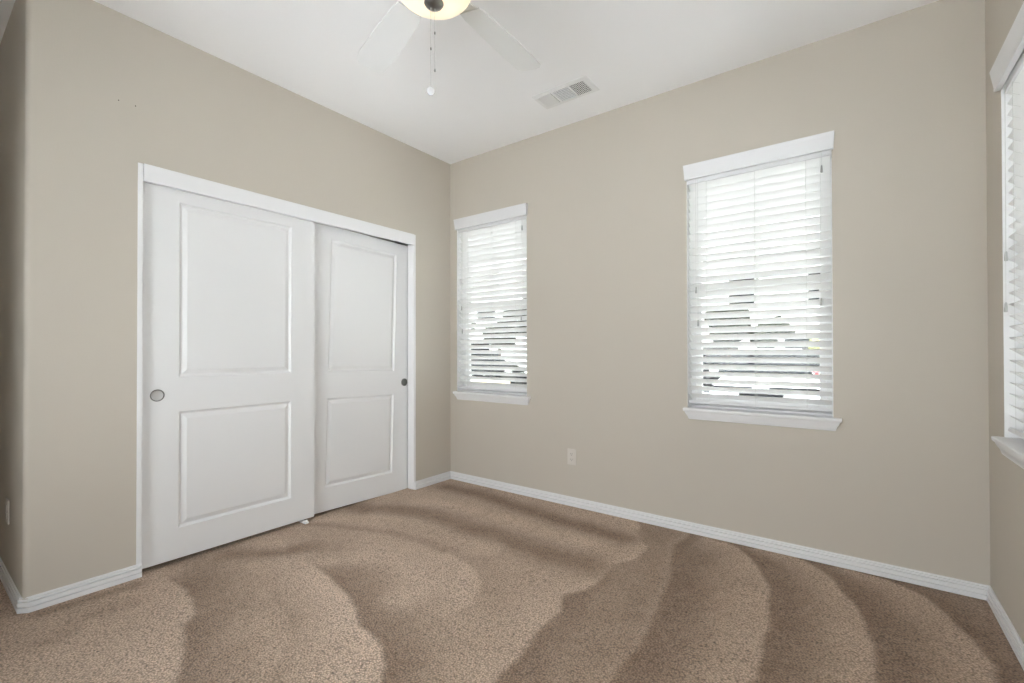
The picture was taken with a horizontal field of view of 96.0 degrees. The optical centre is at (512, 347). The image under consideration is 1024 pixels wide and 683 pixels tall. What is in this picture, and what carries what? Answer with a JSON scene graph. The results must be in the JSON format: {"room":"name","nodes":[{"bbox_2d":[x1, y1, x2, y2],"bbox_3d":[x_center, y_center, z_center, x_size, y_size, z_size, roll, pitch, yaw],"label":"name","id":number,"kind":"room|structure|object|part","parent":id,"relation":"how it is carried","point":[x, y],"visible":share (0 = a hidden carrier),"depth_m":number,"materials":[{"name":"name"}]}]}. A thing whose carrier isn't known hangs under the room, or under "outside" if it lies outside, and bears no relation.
{"room":"empty bedroom","nodes":[
{"label":"empty bedroom","id":0,"kind":"room"},
{"bbox_2d":[0,0,450,607],"bbox_3d":[-1.909,-0.208,3.437,1.508,2.790,2.571,0,-1,37],"label":"wall","id":1,"kind":"structure","parent":0,"point":[71,151],"depth_m":2.21,"materials":[{"name":"paint"}]},
{"bbox_2d":[5,498,9,524],"bbox_3d":[-2.398,0.776,2.187,0.070,0.115,0.009,0,-1,37],"label":"wall outlet","id":2,"kind":"object","parent":1,"relation":"attached to","point":[7,504],"visible":1,"depth_m":2.17,"materials":[{"name":"grey plastic"}]},
{"bbox_2d":[0,557,141,613],"bbox_3d":[-2.554,1.099,2.550,1.514,0.064,0.418,0,-1,37],"label":"baseboard","id":3,"kind":"structure","parent":1,"relation":"attached to","point":[39,601],"depth_m":2.08,"materials":[{"name":"white paint"}]},
{"bbox_2d":[142,181,314,568],"bbox_3d":[-1.592,0.127,2.683,0.038,1.965,0.915,0,-1,37],"label":"closet door","id":4,"kind":"structure","parent":1,"relation":"in","point":[229,287],"depth_m":2.60,"materials":[{"name":"white paint"}]},
{"bbox_3d":[-1.817,0.246,2.357,0.005,0.056,0.056,0,-1,37],"label":"finger pull","id":5,"kind":"part","parent":4,"relation":"part of","materials":[{"name":"grey metal"}]},
{"bbox_2d":[136,162,415,567],"bbox_3d":[-1.364,0.112,3.023,0.131,2.041,1.791,0,-1,37],"label":"closet frame","id":6,"kind":"object","parent":1,"relation":"attached to","point":[411,248],"visible":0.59,"depth_m":2.29,"materials":[{"name":"white paint"}]},
{"bbox_2d":[314,222,407,513],"bbox_3d":[-1.114,0.148,3.415,0.038,1.965,0.915,0,-2,37],"label":"closet door","id":7,"kind":"structure","parent":1,"relation":"in","point":[361,314],"depth_m":3.38,"materials":[{"name":"white paint"}]},
{"bbox_2d":[414,471,1023,669],"bbox_3d":[-0.331,1.088,1.523,3.309,0.064,3.750,0,-1,37],"label":"baseboard","id":8,"kind":"structure","parent":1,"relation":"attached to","point":[944,583],"depth_m":2.51,"materials":[{"name":"white paint"}]},
{"bbox_2d":[337,227,407,245],"bbox_3d":[-1.619,-0.209,3.390,0.730,2.790,2.601,0,-1,37],"label":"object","id":9,"kind":"structure","parent":0,"point":[337,227],"depth_m":4.37,"materials":[{"name":"grey paint"}]},
{"bbox_2d":[0,0,938,163],"bbox_3d":[-0.937,-1.675,1.991,5.109,0.120,4.050,0,-1,37],"label":"ceiling","id":10,"kind":"structure","parent":0,"point":[633,51],"depth_m":2.49,"materials":[{"name":"white paint"}]},
{"bbox_2d":[356,0,540,95],"bbox_3d":[-0.262,-1.265,1.711,1.282,0.708,1.239,0,-1,37],"label":"ceiling fan","id":11,"kind":"object","parent":10,"relation":"hanging from","point":[392,33],"visible":1,"depth_m":1.95,"materials":[{"name":"white wood"}]},
{"bbox_3d":[-0.548,-1.338,2.015,0.139,0.033,0.465,0,-1,-37],"label":"blade","id":12,"kind":"part","parent":11,"relation":"part of","materials":[{"name":"white wood"}]},
{"bbox_3d":[-0.295,-0.925,1.663,0.030,0.027,0.019,0,0,4],"label":"pull knob","id":13,"kind":"part","parent":11,"relation":"part of","materials":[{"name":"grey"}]},
{"bbox_3d":[-0.285,-1.275,1.671,0.274,0.056,0.274,0,-1,37],"label":"lamp shade","id":14,"kind":"part","parent":11,"relation":"part of","materials":[{"name":"beige glass"}]},
{"bbox_3d":[-0.189,-1.346,1.815,0.080,0.021,0.167,0,-1,37],"label":"blade arm","id":15,"kind":"part","parent":11,"relation":"part of","materials":[{"name":"white"}]},
{"bbox_3d":[-0.043,-1.339,2.030,0.141,0.033,0.467,0,-1,37],"label":"blade","id":16,"kind":"part","parent":11,"relation":"part of","materials":[{"name":"white wood"}]},
{"bbox_2d":[532,76,598,108],"bbox_3d":[0.333,-1.606,2.922,0.387,0.009,0.184,0,-1,37],"label":"ceiling vent","id":17,"kind":"object","parent":10,"relation":"in","point":[582,86],"visible":1,"depth_m":2.91,"materials":[{"name":"white metal"}]},
{"bbox_2d":[0,479,1023,682],"bbox_3d":[-0.933,1.127,1.970,4.809,0.006,3.750,0,-1,37],"label":"floor","id":18,"kind":"structure","parent":0,"point":[447,581],"depth_m":1.97,"materials":[{"name":"carpet"}]},
{"bbox_2d":[298,520,308,523],"bbox_3d":[-1.361,1.122,2.998,0.090,0.030,0.026,0,-1,37],"label":"guide","id":19,"kind":"object","parent":18,"relation":"on","point":[301,521],"visible":0.56,"depth_m":2.98,"materials":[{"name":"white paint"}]},
{"bbox_2d":[450,0,989,585],"bbox_3d":[0.830,-0.215,3.098,3.609,2.790,0.150,0,-1,37],"label":"wall","id":20,"kind":"structure","parent":0,"point":[902,480],"depth_m":2.50,"materials":[{"name":"paint"}]},
{"bbox_2d":[453,215,530,404],"bbox_3d":[-0.146,-0.298,3.799,0.790,1.488,0.179,0,-1,37],"label":"window","id":21,"kind":"structure","parent":20,"relation":"in","point":[472,395],"depth_m":3.92,"materials":[{"name":"white plastic"}]},
{"bbox_2d":[453,203,527,393],"bbox_3d":[-0.177,-0.368,3.773,0.759,1.465,0.092,0,-1,37],"label":"window blind","id":22,"kind":"object","parent":21,"relation":"attached to","point":[499,235],"visible":0.96,"depth_m":3.77,"materials":[{"name":"white plastic"}]},
{"bbox_3d":[-0.371,-0.327,3.939,0.001,1.350,0.048,0,-1,37],"label":"ladder cord","id":23,"kind":"part","parent":22,"relation":"part of","materials":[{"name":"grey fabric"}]},
{"bbox_3d":[-0.165,0.349,3.782,0.720,0.032,0.052,0,-1,37],"label":"rail","id":24,"kind":"part","parent":22,"relation":"part of","materials":[{"name":"white plastic"}]},
{"bbox_3d":[0.036,-0.330,3.638,0.001,1.350,0.048,0,-1,37],"label":"ladder cord","id":25,"kind":"part","parent":22,"relation":"part of","materials":[{"name":"grey fabric"}]},
{"bbox_3d":[-0.163,0.411,3.769,0.790,0.069,0.119,0,-1,37],"label":"sill","id":26,"kind":"part","parent":21,"relation":"part of","materials":[{"name":"white paint"}]},
{"bbox_3d":[-0.118,-0.330,3.852,0.732,1.423,0.060,0,-1,37],"label":"frame","id":27,"kind":"part","parent":21,"relation":"part of","materials":[{"name":"white plastic"}]},
{"bbox_3d":[-0.125,-0.010,3.839,0.668,0.718,0.025,0,-1,37],"label":"sash","id":28,"kind":"part","parent":21,"relation":"part of","materials":[{"name":"white plastic"}]},
{"bbox_2d":[567,448,575,464],"bbox_3d":[0.421,0.782,3.296,0.070,0.115,0.009,0,-1,37],"label":"wall outlet","id":29,"kind":"object","parent":20,"relation":"attached to","point":[571,453],"visible":1,"depth_m":3.29,"materials":[{"name":"white plastic"}]},
{"bbox_2d":[683,150,841,430],"bbox_3d":[1.404,-0.309,2.648,0.790,1.488,0.179,0,-1,37],"label":"window","id":30,"kind":"structure","parent":20,"relation":"in","point":[805,420],"depth_m":2.61,"materials":[{"name":"white plastic"}]},
{"bbox_2d":[683,130,833,413],"bbox_3d":[1.373,-0.379,2.623,0.759,1.465,0.092,0,-1,37],"label":"window blind","id":31,"kind":"object","parent":30,"relation":"attached to","point":[760,186],"visible":1,"depth_m":2.60,"materials":[{"name":"white plastic"}]},
{"bbox_3d":[1.179,-0.338,2.789,0.001,1.350,0.048,0,-1,37],"label":"ladder cord","id":32,"kind":"part","parent":31,"relation":"part of","materials":[{"name":"grey fabric"}]},
{"bbox_3d":[1.388,-0.340,2.634,0.001,1.350,0.048,0,-1,37],"label":"ladder cord","id":33,"kind":"part","parent":31,"relation":"part of","materials":[{"name":"grey fabric"}]},
{"bbox_3d":[1.385,0.337,2.632,0.720,0.032,0.052,0,-1,37],"label":"rail","id":34,"kind":"part","parent":31,"relation":"part of","materials":[{"name":"white plastic"}]},
{"bbox_3d":[1.585,-0.341,2.487,0.001,1.350,0.048,0,-1,37],"label":"ladder cord","id":35,"kind":"part","parent":31,"relation":"part of","materials":[{"name":"grey fabric"}]},
{"bbox_3d":[1.615,-0.634,2.420,0.002,0.785,0.004,0,-1,37],"label":"lift cord","id":36,"kind":"part","parent":31,"relation":"part of","materials":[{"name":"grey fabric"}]},
{"bbox_3d":[1.439,-0.682,2.714,0.668,0.678,0.025,0,-1,37],"label":"sash","id":37,"kind":"part","parent":30,"relation":"part of","materials":[{"name":"white plastic"}]},
{"bbox_3d":[1.424,-0.021,2.688,0.668,0.718,0.025,0,-1,37],"label":"sash","id":38,"kind":"part","parent":30,"relation":"part of","materials":[{"name":"white plastic"}]},
{"bbox_3d":[1.387,0.400,2.619,0.790,0.069,0.119,0,-1,37],"label":"sill","id":39,"kind":"part","parent":30,"relation":"part of","materials":[{"name":"white paint"}]},
{"bbox_2d":[985,0,1023,642],"bbox_3d":[1.056,-0.235,0.502,0.150,2.790,3.750,0,-1,37],"label":"wall","id":40,"kind":"structure","parent":0,"point":[1006,478],"depth_m":1.90,"materials":[{"name":"paint"}]},
{"bbox_2d":[991,87,1023,468],"bbox_3d":[1.777,-0.319,1.507,0.179,1.488,0.790,0,-1,37],"label":"window","id":41,"kind":"structure","parent":40,"relation":"in","point":[1012,447],"depth_m":1.83,"materials":[{"name":"white plastic"}]},
{"bbox_2d":[989,2,1023,438],"bbox_3d":[1.751,-0.388,1.538,0.092,1.465,0.759,0,-1,37],"label":"window blind","id":42,"kind":"object","parent":41,"relation":"attached to","point":[1007,71],"visible":1,"depth_m":1.75,"materials":[{"name":"white plastic"}]},
{"bbox_3d":[1.915,-0.594,1.793,0.004,0.875,0.002,0,-1,37],"label":"tilt cord","id":43,"kind":"part","parent":42,"relation":"part of","materials":[{"name":"grey fabric"}]},
{"bbox_3d":[1.925,-0.694,1.801,0.004,0.675,0.002,0,-1,37],"label":"tilt cord","id":44,"kind":"part","parent":42,"relation":"part of","materials":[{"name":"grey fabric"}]},
{"bbox_3d":[1.766,-0.357,1.527,0.042,1.312,0.720,0,-1,37],"label":"slat panel","id":45,"kind":"part","parent":42,"relation":"part of","materials":[{"name":"white plastic"}]},
{"bbox_3d":[1.767,0.328,1.522,0.052,0.032,0.720,0,-1,37],"label":"rail","id":46,"kind":"part","parent":42,"relation":"part of","materials":[{"name":"white plastic"}]},
{"bbox_3d":[1.917,-0.347,1.732,0.048,1.350,0.001,0,-1,37],"label":"ladder cord","id":47,"kind":"part","parent":42,"relation":"part of","materials":[{"name":"grey fabric"}]},
{"bbox_3d":[1.755,0.391,1.520,0.119,0.069,0.790,0,-1,37],"label":"sill","id":48,"kind":"part","parent":41,"relation":"part of","materials":[{"name":"white paint"}]},
{"bbox_3d":[8.253,1.568,15.854,80.000,0.010,7.500,0,-1,37],"label":"street","id":49,"kind":"object","parent":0,"visible":0},
{"bbox_2d":[483,322,514,355],"bbox_3d":[-0.608,0.006,25.435,1.731,3.296,1.922,0,-1,37],"label":"tree","id":50,"kind":"object","parent":49,"relation":"on","point":[497,322],"visible":0.27,"depth_m":24.90,"materials":[{"name":"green plant"}]},
{"bbox_3d":[-0.609,-0.788,25.441,1.731,1.710,1.922,0,-1,37],"label":"crown","id":51,"kind":"part","parent":50,"relation":"part of","materials":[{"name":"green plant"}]},
{"bbox_2d":[502,298,526,332],"bbox_3d":[0.668,-0.427,22.378,1.945,4.109,2.063,0,-1,37],"label":"tree","id":52,"kind":"object","parent":49,"relation":"on","point":[523,298],"visible":0.07,"depth_m":21.99,"materials":[{"name":"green plant"}]},
{"bbox_2d":[703,355,726,385],"bbox_3d":[7.023,0.829,17.332,4.400,1.495,2.080,0,-1,37],"label":"car","id":53,"kind":"object","parent":49,"relation":"on","point":[719,363],"visible":0.02,"depth_m":16.34,"materials":[{"name":"black paint"}]},
{"bbox_2d":[808,355,819,380],"bbox_3d":[10.520,0.801,14.495,4.400,1.495,2.080,0,0,26],"label":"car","id":54,"kind":"object","parent":49,"relation":"on","point":[809,356],"visible":0.02,"depth_m":14.24,"materials":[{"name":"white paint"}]},
{"bbox_3d":[5.421,1.694,12.039,80.000,0.290,100.000,0,-1,37],"label":"ground","id":55,"kind":"structure","parent":0,"visible":0},
{"bbox_2d":[471,270,526,366],"bbox_3d":[0.715,-2.096,32.996,14.500,7.600,9.000,0,-1,37],"label":"house","id":56,"kind":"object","parent":55,"relation":"on","point":[520,270],"visible":0.08,"depth_m":29.32,"materials":[{"name":"paint"}]},
{"bbox_3d":[-2.306,0.138,30.164,2.000,1.300,0.015,0,-1,37],"label":"pane","id":57,"kind":"part","parent":56,"relation":"part of","materials":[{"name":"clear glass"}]},
{"bbox_3d":[-1.708,-2.316,29.736,1.500,1.200,0.015,0,-1,37],"label":"pane","id":58,"kind":"part","parent":56,"relation":"part of","materials":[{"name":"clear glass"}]},
{"bbox_2d":[704,303,750,356],"bbox_3d":[9.378,-0.176,20.216,1.917,3.548,1.881,0,0,-13],"label":"tree","id":59,"kind":"object","parent":55,"relation":"on","point":[733,303],"visible":0.17,"depth_m":19.55,"materials":[{"name":"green plant"}]},
{"bbox_2d":[703,232,819,356],"bbox_3d":[13.755,-2.181,24.558,11.500,7.600,9.000,0,-1,37],"label":"house","id":60,"kind":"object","parent":55,"relation":"on","point":[814,232],"visible":0.03,"depth_m":21.07,"materials":[{"name":"paint"}]},
{"bbox_3d":[10.771,-2.598,21.717,1.100,1.200,0.015,0,-1,37],"label":"pane","id":61,"kind":"part","parent":60,"relation":"part of","materials":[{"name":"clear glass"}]},
{"bbox_3d":[12.622,0.089,20.326,1.100,1.200,0.015,0,-1,37],"label":"pane","id":62,"kind":"part","parent":60,"relation":"part of","materials":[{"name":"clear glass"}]},
{"bbox_3d":[13.460,-2.617,19.720,1.400,1.200,0.015,0,-1,37],"label":"pane","id":63,"kind":"part","parent":60,"relation":"part of","materials":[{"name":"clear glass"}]},
{"bbox_2d":[709,355,819,398],"bbox_3d":[5.412,0.775,9.766,2.080,1.495,4.400,0,-1,32],"label":"car","id":64,"kind":"object","parent":55,"relation":"on","point":[796,356],"visible":0.18,"depth_m":8.63,"materials":[{"name":"grey paint"}]},
{"bbox_2d":[739,393,783,397],"bbox_3d":[4.298,0.921,7.982,0.680,0.220,0.175,0,-1,32],"label":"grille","id":65,"kind":"object","parent":64,"relation":"attached to","point":[744,394],"depth_m":7.92,"materials":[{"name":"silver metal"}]},
{"bbox_3d":[4.341,0.739,8.053,1.720,0.075,0.310,0,-1,32],"label":"trim","id":66,"kind":"part","parent":64,"relation":"part of","materials":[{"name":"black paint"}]},
{"bbox_2d":[749,316,795,348],"bbox_3d":[10.570,0.150,19.097,1.455,2.876,1.718,0,0,-19],"label":"tree","id":67,"kind":"object","parent":55,"relation":"on","point":[765,340],"visible":0.23,"depth_m":18.64,"materials":[{"name":"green plant"}]},
{"bbox_2d":[808,339,818,348],"bbox_3d":[12.350,0.324,16.547,3.724,2.619,2.802,0,-1,37],"label":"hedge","id":68,"kind":"object","parent":55,"relation":"on","point":[809,339],"visible":0.02,"depth_m":16.81,"materials":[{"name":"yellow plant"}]},
{"bbox_3d":[3.335,1.522,9.230,80.000,0.020,8.000,0,-1,37],"label":"lawn","id":69,"kind":"structure","parent":55,"relation":"on","visible":0},
{"bbox_2d":[471,380,509,383],"bbox_3d":[-0.994,1.157,10.952,2.200,0.770,0.200,0,-1,37],"label":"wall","id":70,"kind":"structure","parent":69,"relation":"on","point":[489,381],"depth_m":10.47,"materials":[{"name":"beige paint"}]},
{"bbox_2d":[471,354,526,383],"bbox_3d":[-1.306,0.840,17.024,2.080,1.495,4.400,0,-1,-32],"label":"car","id":71,"kind":"object","parent":69,"relation":"on","point":[521,377],"visible":0.26,"depth_m":15.49,"materials":[{"name":"black paint"}]},
{"bbox_3d":[-0.230,0.801,15.314,1.720,0.075,0.310,0,-1,-32],"label":"trim","id":72,"kind":"part","parent":71,"relation":"part of","materials":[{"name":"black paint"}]},
{"bbox_2d":[500,376,514,377],"bbox_3d":[-0.186,0.983,15.243,0.680,0.220,0.175,0,-1,-32],"label":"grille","id":73,"kind":"object","parent":71,"relation":"attached to","point":[500,376],"depth_m":15.14,"materials":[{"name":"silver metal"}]}
]}

